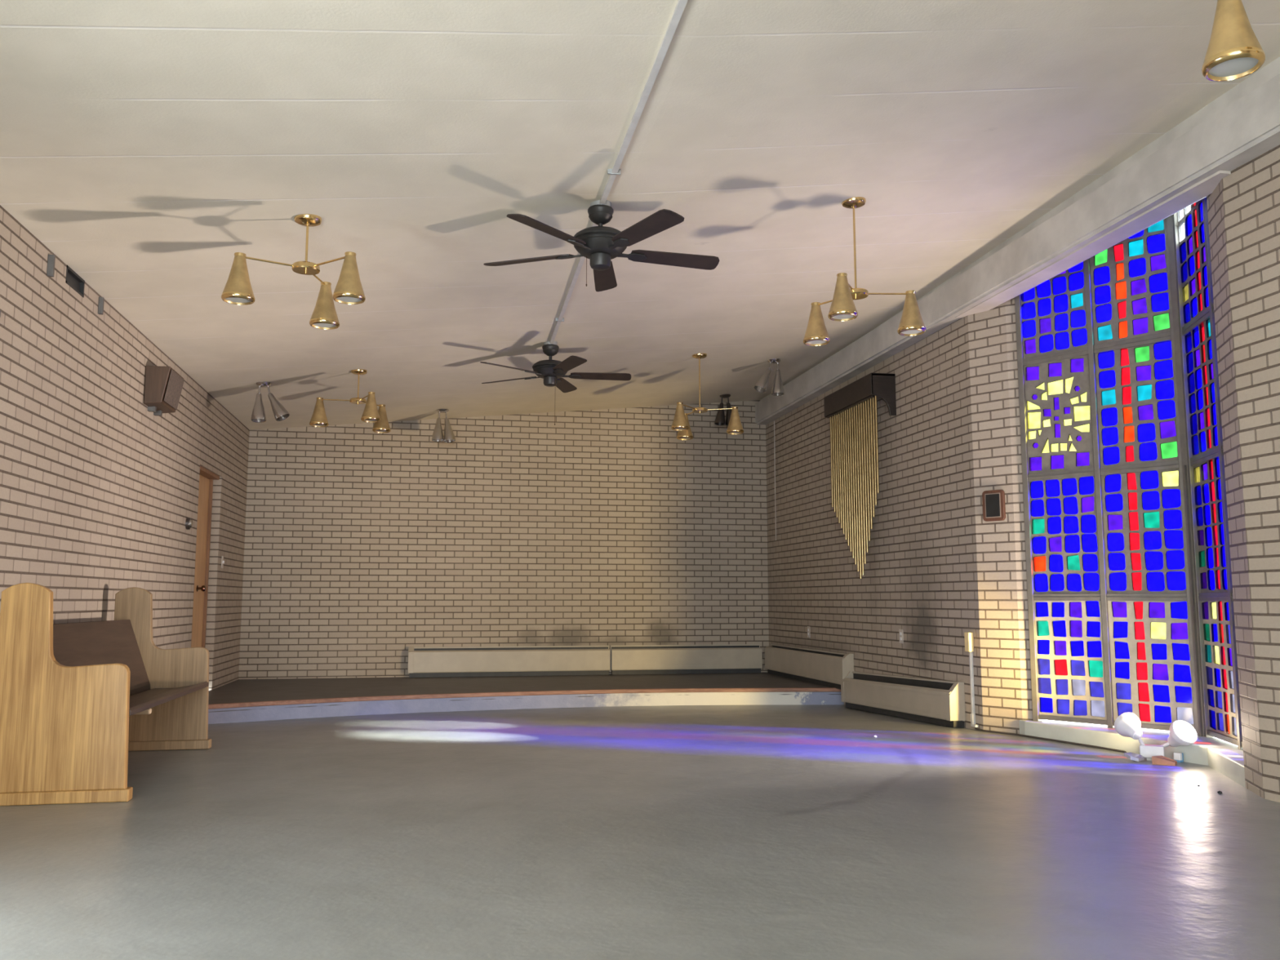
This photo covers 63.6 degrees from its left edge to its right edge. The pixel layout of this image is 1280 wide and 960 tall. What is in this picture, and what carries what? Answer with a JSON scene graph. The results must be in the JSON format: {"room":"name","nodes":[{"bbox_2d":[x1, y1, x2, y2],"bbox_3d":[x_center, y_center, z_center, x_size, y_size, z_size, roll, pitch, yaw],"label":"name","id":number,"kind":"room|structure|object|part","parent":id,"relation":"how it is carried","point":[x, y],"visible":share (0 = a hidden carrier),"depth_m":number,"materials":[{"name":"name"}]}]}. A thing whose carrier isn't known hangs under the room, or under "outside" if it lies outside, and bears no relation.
{"room":"church chapel","nodes":[
{"label":"church chapel","id":0,"kind":"room"},
{"bbox_2d":[0,204,249,690],"bbox_3d":[-2.995,-0.004,4.122,0.220,3.000,14.380,1,-7,-11],"label":"wall","id":1,"kind":"structure","parent":0,"point":[99,491],"depth_m":6.33,"materials":[{"name":"brick"}]},
{"bbox_2d":[46,254,55,276],"bbox_3d":[-3.095,-1.126,5.428,0.030,0.116,0.024,1,-7,-11],"label":"wall bracket","id":2,"kind":"object","parent":1,"relation":"attached to","point":[51,258],"visible":1,"depth_m":5.42,"materials":[{"name":"metal"}]},
{"bbox_2d":[65,265,84,297],"bbox_3d":[-3.235,-1.120,5.820,0.103,0.100,0.290,1,-7,-11],"label":"air vent","id":3,"kind":"object","parent":1,"relation":"in","point":[73,280],"visible":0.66,"depth_m":5.86,"materials":[{"name":"grey metal"}]},
{"bbox_2d":[97,297,104,314],"bbox_3d":[-3.255,-1.052,6.237,0.026,0.104,0.024,1,-7,-11],"label":"wall bracket","id":4,"kind":"object","parent":1,"relation":"attached to","point":[101,300],"visible":1,"depth_m":6.23,"materials":[{"name":"metal"}]},
{"bbox_2d":[143,365,184,416],"bbox_3d":[-3.418,-0.628,7.424,0.176,0.302,0.400,1,-7,-11],"label":"wall speaker","id":5,"kind":"object","parent":1,"relation":"attached to","point":[163,385],"visible":1,"depth_m":7.25,"materials":[{"name":"brown wood"}]},
{"bbox_2d":[163,369,184,409],"bbox_3d":[-3.354,-0.648,7.439,0.046,0.225,0.360,1,-7,-11],"label":"grille","id":6,"kind":"object","parent":5,"relation":"attached to","point":[173,382],"depth_m":7.38,"materials":[{"name":"brown fabric"}]},
{"bbox_2d":[185,517,193,529],"bbox_3d":[-3.718,0.361,8.535,0.049,0.100,0.100,1,-7,-11],"label":"bell","id":7,"kind":"object","parent":1,"relation":"attached to","point":[188,522],"visible":1,"depth_m":8.50,"materials":[{"name":"metal"}]},
{"bbox_2d":[191,465,219,647],"bbox_3d":[-3.993,0.906,9.267,0.150,2.000,0.920,1,-7,-11],"label":"door","id":8,"kind":"structure","parent":1,"relation":"in","point":[206,477],"depth_m":9.55,"materials":[{"name":"brown wood"}]},
{"bbox_3d":[-4.020,0.921,9.260,0.045,1.961,0.850,1,-7,-11],"label":"panel","id":9,"kind":"part","parent":8,"relation":"part of","materials":[{"name":"brown wood"}]},
{"bbox_3d":[-3.985,0.985,9.382,0.073,0.058,0.058,1,-7,-11],"label":"knob","id":10,"kind":"part","parent":8,"relation":"part of","materials":[{"name":"brown metal"}]},
{"bbox_3d":[-3.993,0.906,9.267,0.150,2.000,0.920,1,-7,-11],"label":"frame","id":11,"kind":"part","parent":8,"relation":"part of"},
{"bbox_2d":[221,555,224,568],"bbox_3d":[-4.016,0.791,9.953,0.020,0.116,0.072,1,-7,-11],"label":"light switch","id":12,"kind":"object","parent":1,"relation":"attached to","point":[222,557],"visible":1,"depth_m":9.94,"materials":[{"name":"plastic"}]},
{"bbox_2d":[238,400,768,679],"bbox_3d":[-1.335,0.582,11.762,6.400,3.600,0.220,1,-7,-11],"label":"wall","id":13,"kind":"structure","parent":0,"point":[363,547],"depth_m":11.60,"materials":[{"name":"brick"}]},
{"bbox_2d":[407,645,609,677],"bbox_3d":[-1.427,2.000,11.408,2.214,0.325,0.113,1,-7,-11],"label":"baseboard heater","id":14,"kind":"object","parent":13,"relation":"attached to","point":[531,660],"visible":1,"depth_m":11.37,"materials":[{"name":"metal"}]},
{"bbox_3d":[-1.433,1.984,11.449,2.210,0.277,0.033,1,-7,-11],"label":"panel","id":15,"kind":"part","parent":14,"relation":"part of","materials":[{"name":"metal"}]},
{"bbox_2d":[610,644,762,675],"bbox_3d":[0.538,2.046,11.787,1.760,0.322,0.111,1,-7,-11],"label":"baseboard heater","id":16,"kind":"object","parent":13,"relation":"attached to","point":[724,658],"visible":1,"depth_m":11.74,"materials":[{"name":"metal"}]},
{"bbox_2d":[0,0,1279,430],"bbox_3d":[-0.082,-1.694,4.847,6.200,0.863,14.700,1,-7,-11],"label":"ceiling","id":17,"kind":"structure","parent":0,"point":[146,144],"depth_m":4.98,"materials":[{"name":"paint"}]},
{"bbox_2d":[250,381,289,422],"bbox_3d":[-3.215,-0.678,9.006,0.317,0.351,0.158,1,-7,-11],"label":"spotlight","id":18,"kind":"object","parent":17,"relation":"attached to","point":[280,413],"visible":1,"depth_m":8.97,"materials":[{"name":"metal"}]},
{"bbox_3d":[-3.306,-0.633,8.967,0.126,0.252,0.126,1,-7,-11],"label":"lamp shade","id":19,"kind":"part","parent":18,"relation":"part of","materials":[{"name":"metal"}]},
{"bbox_3d":[-3.150,-0.637,8.998,0.190,0.250,0.126,1,-7,-11],"label":"lamp shade","id":20,"kind":"part","parent":18,"relation":"part of","materials":[{"name":"metal"}]},
{"bbox_2d":[221,213,365,329],"bbox_3d":[-1.718,-1.107,5.401,0.713,0.493,0.639,0,-7,1],"label":"chandelier","id":21,"kind":"object","parent":17,"relation":"hanging from","point":[237,290],"visible":1,"depth_m":5.16,"materials":[{"name":"gold metal"}]},
{"bbox_3d":[-2.000,-1.002,5.152,0.157,0.224,0.157,0,-7,1],"label":"lamp shade","id":22,"kind":"part","parent":21,"relation":"part of","materials":[{"name":"gold metal"}]},
{"bbox_3d":[-1.879,-1.106,5.231,0.245,0.016,0.010,4,-8,-29],"label":"arm","id":23,"kind":"part","parent":21,"relation":"part of","materials":[{"name":"gold metal"}]},
{"bbox_3d":[-1.720,-1.213,5.332,0.012,0.221,0.012,0,-7,1],"label":"stem","id":24,"kind":"part","parent":21,"relation":"part of","materials":[{"name":"gold metal"}]},
{"bbox_3d":[-1.716,-1.075,5.500,0.010,0.016,0.245,0,-7,1],"label":"arm","id":25,"kind":"part","parent":21,"relation":"part of","materials":[{"name":"gold metal"}]},
{"bbox_3d":[-1.714,-0.947,5.624,0.157,0.224,0.157,0,-7,1],"label":"lamp shade","id":26,"kind":"part","parent":21,"relation":"part of","materials":[{"name":"gold metal"}]},
{"bbox_3d":[-1.563,-1.107,5.226,0.245,0.016,0.010,-4,-8,31],"label":"arm","id":27,"kind":"part","parent":21,"relation":"part of","materials":[{"name":"gold metal"}]},
{"bbox_3d":[-1.445,-1.003,5.142,0.157,0.224,0.157,0,-7,1],"label":"lamp shade","id":28,"kind":"part","parent":21,"relation":"part of","materials":[{"name":"gold metal"}]},
{"bbox_2d":[309,368,391,433],"bbox_3d":[-2.387,-0.695,8.941,0.713,0.492,0.639,-3,-7,25],"label":"chandelier","id":29,"kind":"object","parent":17,"relation":"hanging from","point":[371,414],"visible":1,"depth_m":8.80,"materials":[{"name":"gold metal"}]},
{"bbox_3d":[-2.739,-0.575,8.826,0.157,0.224,0.157,-3,-7,25],"label":"lamp shade","id":30,"kind":"part","parent":29,"relation":"part of","materials":[{"name":"gold metal"}]},
{"bbox_3d":[-2.602,-0.686,8.851,0.245,0.016,0.010,1,-7,-5],"label":"arm","id":31,"kind":"part","parent":29,"relation":"part of","materials":[{"name":"gold metal"}]},
{"bbox_3d":[-2.420,-0.800,8.880,0.012,0.221,0.012,-3,-7,25],"label":"stem","id":32,"kind":"part","parent":29,"relation":"part of","materials":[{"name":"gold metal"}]},
{"bbox_3d":[-2.237,-0.602,8.594,0.157,0.224,0.157,-3,-7,25],"label":"lamp shade","id":33,"kind":"part","parent":29,"relation":"part of","materials":[{"name":"gold metal"}]},
{"bbox_3d":[-2.285,-0.538,9.142,0.157,0.224,0.157,-3,-7,25],"label":"lamp shade","id":34,"kind":"part","parent":29,"relation":"part of","materials":[{"name":"gold metal"}]},
{"bbox_2d":[431,408,455,442],"bbox_3d":[-2.097,-0.582,11.053,0.252,0.359,0.148,1,-7,-11],"label":"spotlight","id":35,"kind":"object","parent":17,"relation":"attached to","point":[437,435],"visible":1,"depth_m":11.02,"materials":[{"name":"metal"}]},
{"bbox_3d":[-2.157,-0.539,11.025,0.126,0.251,0.125,1,-7,-11],"label":"lamp shade","id":36,"kind":"part","parent":35,"relation":"part of","materials":[{"name":"metal"}]},
{"bbox_3d":[-2.034,-0.533,11.049,0.126,0.261,0.126,1,-7,-11],"label":"lamp shade","id":37,"kind":"part","parent":35,"relation":"part of","materials":[{"name":"metal"}]},
{"bbox_2d":[480,341,631,425],"bbox_3d":[-0.692,-0.788,8.479,1.252,0.702,1.289,1,-7,-11],"label":"ceiling fan","id":38,"kind":"object","parent":17,"relation":"hanging from","point":[552,371],"visible":0.99,"depth_m":8.46,"materials":[{"name":"metal"}]},
{"bbox_3d":[-1.042,-0.896,8.205,0.504,0.036,0.130,6,-9,-43],"label":"blade","id":39,"kind":"part","parent":38,"relation":"part of","materials":[{"name":"brown wood"}]},
{"bbox_3d":[-1.101,-0.840,8.689,0.504,0.036,0.130,-4,-8,29],"label":"blade","id":40,"kind":"part","parent":38,"relation":"part of","materials":[{"name":"brown wood"}]},
{"bbox_3d":[-0.657,-0.816,8.894,0.130,0.036,0.504,-1,-7,11],"label":"blade","id":41,"kind":"part","parent":38,"relation":"part of","materials":[{"name":"brown wood"}]},
{"bbox_3d":[-0.560,-0.907,8.112,0.130,0.036,0.504,3,-7,-25],"label":"blade","id":42,"kind":"part","parent":38,"relation":"part of","materials":[{"name":"brown wood"}]},
{"bbox_3d":[-0.323,-0.857,8.538,0.504,0.036,0.130,1,-7,-7],"label":"blade","id":43,"kind":"part","parent":38,"relation":"part of","materials":[{"name":"brown wood"}]},
{"bbox_2d":[549,222,597,343],"bbox_3d":[-0.465,-1.293,7.020,0.066,0.028,2.956,1,-7,-10],"label":"conduit","id":44,"kind":"object","parent":17,"relation":"attached to","point":[560,318],"visible":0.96,"depth_m":7.16,"materials":[{"name":"metal"}]},
{"bbox_2d":[483,200,719,291],"bbox_3d":[-0.183,-1.245,5.518,1.267,0.466,1.283,1,-7,-11],"label":"ceiling fan","id":45,"kind":"object","parent":17,"relation":"hanging from","point":[600,244],"visible":1,"depth_m":5.44,"materials":[{"name":"metal"}]},
{"bbox_3d":[-0.605,-1.196,5.623,0.504,0.036,0.130,-2,-7,19],"label":"blade","id":46,"kind":"part","parent":45,"relation":"part of","materials":[{"name":"brown wood"}]},
{"bbox_3d":[-0.461,-1.250,5.157,0.130,0.036,0.504,-5,-8,37],"label":"blade","id":47,"kind":"part","parent":45,"relation":"part of","materials":[{"name":"brown wood"}]},
{"bbox_3d":[-0.282,-1.101,5.451,0.006,0.164,0.006,-1,-7,11],"label":"pull chain","id":48,"kind":"part","parent":45,"relation":"part of","materials":[{"name":"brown metal"}]},
{"bbox_3d":[-0.203,-1.164,5.902,0.130,0.036,0.504,0,-7,1],"label":"blade","id":49,"kind":"part","parent":45,"relation":"part of","materials":[{"name":"brown wood"}]},
{"bbox_3d":[0.029,-1.251,5.149,0.130,0.036,0.504,5,-8,-35],"label":"blade","id":50,"kind":"part","parent":45,"relation":"part of","materials":[{"name":"brown wood"}]},
{"bbox_3d":[0.188,-1.198,5.609,0.504,0.036,0.130,2,-7,-17],"label":"blade","id":51,"kind":"part","parent":45,"relation":"part of","materials":[{"name":"brown wood"}]},
{"bbox_2d":[599,0,688,204],"bbox_3d":[0.384,-1.821,2.440,0.075,0.027,6.200,1,-7,-11],"label":"conduit","id":52,"kind":"object","parent":17,"relation":"attached to","point":[681,4],"visible":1,"depth_m":4.28,"materials":[{"name":"metal"}]},
{"bbox_2d":[671,353,743,439],"bbox_3d":[0.517,-0.782,9.553,0.713,0.747,0.639,3,-7,-23],"label":"chandelier","id":53,"kind":"object","parent":17,"relation":"hanging from","point":[681,424],"visible":1,"depth_m":9.38,"materials":[{"name":"gold metal"}]},
{"bbox_3d":[0.356,-0.562,9.196,0.157,0.224,0.157,3,-7,-23],"label":"lamp shade","id":54,"kind":"part","parent":53,"relation":"part of","materials":[{"name":"gold metal"}]},
{"bbox_3d":[0.423,-0.498,9.743,0.157,0.224,0.157,3,-7,-23],"label":"lamp shade","id":55,"kind":"part","parent":53,"relation":"part of","materials":[{"name":"gold metal"}]},
{"bbox_3d":[0.548,-0.888,9.492,0.012,0.475,0.012,3,-7,-23],"label":"stem","id":56,"kind":"part","parent":53,"relation":"part of","materials":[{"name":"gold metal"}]},
{"bbox_3d":[0.729,-0.647,9.441,0.245,0.016,0.010,-1,-7,7],"label":"arm","id":57,"kind":"part","parent":53,"relation":"part of","materials":[{"name":"gold metal"}]},
{"bbox_3d":[0.866,-0.537,9.411,0.157,0.224,0.157,3,-7,-23],"label":"lamp shade","id":58,"kind":"part","parent":53,"relation":"part of","materials":[{"name":"gold metal"}]},
{"bbox_2d":[714,394,732,426],"bbox_3d":[0.968,-0.799,11.778,0.255,0.355,0.148,1,-7,-11],"label":"spotlight","id":59,"kind":"object","parent":17,"relation":"attached to","point":[720,417],"visible":0.84,"depth_m":11.74,"materials":[{"name":"metal"}]},
{"bbox_3d":[0.907,-0.753,11.749,0.125,0.256,0.125,1,-7,-11],"label":"lamp shade","id":60,"kind":"part","parent":59,"relation":"part of","materials":[{"name":"metal"}]},
{"bbox_3d":[1.034,-0.751,11.773,0.125,0.254,0.125,1,-7,-11],"label":"lamp shade","id":61,"kind":"part","parent":59,"relation":"part of","materials":[{"name":"metal"}]},
{"bbox_2d":[754,358,784,395],"bbox_3d":[1.248,-1.003,10.024,0.300,0.354,0.158,1,-7,-11],"label":"spotlight","id":62,"kind":"object","parent":17,"relation":"attached to","point":[761,386],"visible":1,"depth_m":10.00,"materials":[{"name":"metal"}]},
{"bbox_3d":[1.191,-0.967,9.993,0.178,0.247,0.126,1,-7,-11],"label":"lamp shade","id":63,"kind":"part","parent":62,"relation":"part of","materials":[{"name":"metal"}]},
{"bbox_3d":[1.335,-0.953,10.029,0.126,0.255,0.126,1,-7,-11],"label":"lamp shade","id":64,"kind":"part","parent":62,"relation":"part of","materials":[{"name":"metal"}]},
{"bbox_2d":[803,196,925,346],"bbox_3d":[1.183,-1.218,5.965,0.713,0.777,0.639,5,-8,-35],"label":"chandelier","id":65,"kind":"object","parent":17,"relation":"hanging from","point":[842,308],"visible":1,"depth_m":5.87,"materials":[{"name":"gold metal"}]},
{"bbox_3d":[1.046,-0.922,6.129,0.157,0.224,0.157,5,-8,-35],"label":"lamp shade","id":66,"kind":"part","parent":65,"relation":"part of","materials":[{"name":"gold metal"}]},
{"bbox_3d":[1.125,-1.048,6.030,0.010,0.016,0.245,5,-8,-35],"label":"arm","id":67,"kind":"part","parent":65,"relation":"part of","materials":[{"name":"gold metal"}]},
{"bbox_3d":[1.094,-0.986,5.580,0.157,0.224,0.157,5,-8,-35],"label":"lamp shade","id":68,"kind":"part","parent":65,"relation":"part of","materials":[{"name":"gold metal"}]},
{"bbox_3d":[1.229,-1.323,5.912,0.012,0.505,0.012,5,-8,-35],"label":"stem","id":69,"kind":"part","parent":65,"relation":"part of","materials":[{"name":"gold metal"}]},
{"bbox_3d":[1.411,-1.063,5.897,0.245,0.016,0.010,1,-7,-5],"label":"arm","id":70,"kind":"part","parent":65,"relation":"part of","materials":[{"name":"gold metal"}]},
{"bbox_3d":[1.548,-0.950,5.896,0.157,0.224,0.157,5,-8,-35],"label":"lamp shade","id":71,"kind":"part","parent":65,"relation":"part of","materials":[{"name":"gold metal"}]},
{"bbox_2d":[755,57,1279,425],"bbox_3d":[2.851,-1.806,5.423,0.228,0.680,14.280,1,-7,-11],"label":"beam","id":72,"kind":"structure","parent":17,"relation":"attached to","point":[1241,125],"depth_m":6.02,"materials":[{"name":"paint"}]},
{"bbox_2d":[1201,0,1265,81],"bbox_3d":[1.807,-1.593,2.780,0.713,0.803,0.639,4,-8,-29],"label":"chandelier","id":73,"kind":"object","parent":17,"relation":"hanging from","point":[1234,51],"visible":1,"depth_m":2.92,"materials":[{"name":"gold metal"}]},
{"bbox_2d":[0,704,1279,959],"bbox_3d":[0.458,1.551,4.575,7.300,0.185,14.700,1,-7,-11],"label":"floor","id":74,"kind":"structure","parent":0,"point":[760,832],"depth_m":3.85,"materials":[{"name":"paint"}]},
{"bbox_2d":[0,582,211,805],"bbox_3d":[-2.819,1.075,5.614,0.609,1.000,1.794,1,-7,-11],"label":"pew","id":75,"kind":"object","parent":74,"relation":"on","point":[75,698],"visible":1,"depth_m":4.77,"materials":[{"name":"brown wood"}]},
{"bbox_3d":[-2.951,0.993,5.597,0.160,0.440,1.674,1,-7,-11],"label":"backrest","id":76,"kind":"part","parent":75,"relation":"part of","materials":[{"name":"brown wood"}]},
{"bbox_3d":[-2.722,1.202,5.618,0.366,0.080,1.674,1,-7,-11],"label":"seat","id":77,"kind":"part","parent":75,"relation":"part of","materials":[{"name":"brown wood"}]},
{"bbox_2d":[208,671,844,724],"bbox_3d":[-1.086,2.092,10.035,5.880,0.182,2.942,1,-7,-11],"label":"platform","id":78,"kind":"object","parent":74,"relation":"on","point":[240,700],"visible":0.78,"depth_m":9.69,"materials":[{"name":"paint"}]},
{"bbox_2d":[974,727,1126,752],"bbox_3d":[2.690,1.699,6.723,0.126,0.014,1.427,3,-7,-21],"label":"power cord","id":79,"kind":"object","parent":74,"relation":"on","point":[975,728],"visible":0.8,"depth_m":6.76,"materials":[{"name":"rubber"}]},
{"bbox_2d":[1018,720,1245,787],"bbox_3d":[3.170,1.600,6.167,0.770,0.125,2.060,1,-7,-11],"label":"window sill","id":80,"kind":"structure","parent":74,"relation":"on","point":[1225,757],"depth_m":6.24,"materials":[{"name":"paint"}]},
{"bbox_2d":[1014,217,1198,735],"bbox_3d":[3.055,-0.150,6.847,0.067,3.520,1.075,6,-9,-42],"label":"window","id":81,"kind":"structure","parent":80,"relation":"on","point":[1110,625],"depth_m":6.79,"materials":[{"name":"glass"}]},
{"bbox_2d":[1166,196,1243,750],"bbox_3d":[3.340,-0.256,5.938,0.142,3.520,1.167,-1,-7,10],"label":"window","id":82,"kind":"structure","parent":80,"relation":"on","point":[1220,697],"depth_m":6.18,"materials":[{"name":"glass"}]},
{"bbox_2d":[1124,752,1144,761],"bbox_3d":[2.841,1.594,5.936,0.092,0.045,0.075,1,-7,-11],"label":"foil","id":83,"kind":"object","parent":74,"relation":"on","point":[1134,757],"visible":1,"depth_m":5.93,"materials":[{"name":"silver metal"}]},
{"bbox_2d":[1114,712,1197,760],"bbox_3d":[2.983,1.489,5.981,0.433,0.264,0.165,-4,-8,34],"label":"light","id":84,"kind":"object","parent":74,"relation":"on","point":[1126,724],"visible":0.99,"depth_m":5.95,"materials":[{"name":"white plastic"}]},
{"bbox_2d":[1151,755,1177,765],"bbox_3d":[2.964,1.582,5.834,0.115,0.044,0.092,-5,-8,36],"label":"shard","id":85,"kind":"object","parent":74,"relation":"on","point":[1157,760],"visible":1,"depth_m":5.81},
{"bbox_2d":[1173,752,1183,762],"bbox_3d":[3.083,1.587,5.912,0.045,0.052,0.038,5,-9,-39],"label":"carton","id":86,"kind":"object","parent":74,"relation":"on","point":[1179,757],"visible":0.96,"depth_m":5.90,"materials":[{"name":"white cardboard"}]},
{"bbox_2d":[765,315,983,729],"bbox_3d":[2.062,0.392,9.911,0.220,3.550,4.930,1,-7,-11],"label":"wall","id":87,"kind":"structure","parent":0,"point":[920,579],"depth_m":8.72,"materials":[{"name":"brick"}]},
{"bbox_2d":[773,421,776,540],"bbox_3d":[1.561,0.004,11.940,0.011,1.390,0.020,1,-7,-11],"label":"wire","id":88,"kind":"object","parent":87,"relation":"attached to","point":[774,421],"visible":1,"depth_m":11.93,"materials":[{"name":"plastic"}]},
{"bbox_2d":[764,644,853,689],"bbox_3d":[1.705,1.913,10.703,0.113,0.335,2.344,1,-7,-11],"label":"baseboard heater","id":89,"kind":"object","parent":87,"relation":"attached to","point":[820,667],"visible":0.96,"depth_m":10.44,"materials":[{"name":"metal"}]},
{"bbox_3d":[1.743,1.893,10.714,0.033,0.287,2.340,1,-7,-11],"label":"panel","id":90,"kind":"part","parent":89,"relation":"part of","materials":[{"name":"metal"}]},
{"bbox_2d":[807,626,810,637],"bbox_3d":[1.756,1.583,10.758,0.009,0.116,0.072,1,-7,-11],"label":"wall outlet","id":91,"kind":"object","parent":87,"relation":"attached to","point":[808,627],"visible":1,"depth_m":10.75,"materials":[{"name":"plastic"}]},
{"bbox_2d":[823,373,896,578],"bbox_3d":[1.971,0.014,9.259,0.220,1.740,1.108,1,-7,-11],"label":"wall hanging","id":92,"kind":"object","parent":87,"relation":"attached to","point":[838,405],"visible":1,"depth_m":9.13,"materials":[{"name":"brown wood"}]},
{"bbox_2d":[823,373,894,417],"bbox_3d":[1.971,-0.748,9.346,0.220,0.205,1.105,1,-7,-11],"label":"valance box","id":93,"kind":"object","parent":92,"relation":"attached to","point":[865,390],"depth_m":9.04,"materials":[{"name":"brown wood"}]},
{"bbox_2d":[898,629,903,643],"bbox_3d":[2.176,1.303,8.611,0.009,0.116,0.072,1,-7,-11],"label":"wall outlet","id":94,"kind":"object","parent":87,"relation":"attached to","point":[900,631],"visible":1,"depth_m":8.60,"materials":[{"name":"plastic"}]},
{"bbox_2d":[840,671,965,727],"bbox_3d":[2.118,1.788,8.554,0.121,0.386,2.088,1,-7,-11],"label":"baseboard heater","id":95,"kind":"object","parent":87,"relation":"attached to","point":[939,702],"visible":1,"depth_m":8.26,"materials":[{"name":"metal"}]},
{"bbox_3d":[2.075,1.793,8.547,0.033,0.275,2.076,1,-7,-11],"label":"panel","id":96,"kind":"part","parent":95,"relation":"part of","materials":[{"name":"metal"}]},
{"bbox_2d":[964,631,978,727],"bbox_3d":[2.384,1.433,7.428,0.041,0.668,0.092,1,-7,-11],"label":"pipe","id":97,"kind":"object","parent":87,"relation":"attached to","point":[969,637],"visible":1,"depth_m":7.44,"materials":[{"name":"metal"}]},
{"bbox_2d":[968,297,1032,733],"bbox_3d":[2.656,0.105,7.442,0.292,3.550,0.452,6,-9,-41],"label":"wall","id":98,"kind":"structure","parent":0,"point":[1002,594],"depth_m":7.32,"materials":[{"name":"brick"}]},
{"bbox_2d":[982,489,1005,521],"bbox_3d":[2.516,0.182,7.349,0.027,0.220,0.168,6,-9,-41],"label":"wall plaque","id":99,"kind":"object","parent":98,"relation":"attached to","point":[993,500],"visible":1,"depth_m":7.33,"materials":[{"name":"brown wood"}]},
{"bbox_3d":[2.508,0.181,7.341,0.004,0.160,0.106,6,-9,-41],"label":"plate","id":100,"kind":"part","parent":99,"relation":"part of","materials":[{"name":"black metal"}]},
{"bbox_2d":[955,170,1231,318],"bbox_3d":[3.087,-1.768,6.542,0.980,0.838,2.680,1,-7,-11],"label":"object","id":101,"kind":"structure","parent":98,"relation":"attached to","point":[1200,190],"depth_m":6.04,"materials":[{"name":"paint"}]},
{"bbox_2d":[1206,178,1263,798],"bbox_3d":[3.142,-0.159,5.171,0.362,3.550,0.474,-2,-7,15],"label":"wall","id":102,"kind":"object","parent":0,"point":[1221,298],"visible":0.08,"depth_m":5.12,"materials":[{"name":"brick"}]},
{"bbox_2d":[1222,144,1279,802],"bbox_3d":[3.694,-0.578,1.564,0.220,3.550,7.110,1,-7,-11],"label":"wall","id":103,"kind":"structure","parent":0,"point":[1251,190],"depth_m":4.88,"materials":[{"name":"brick"}]}
]}

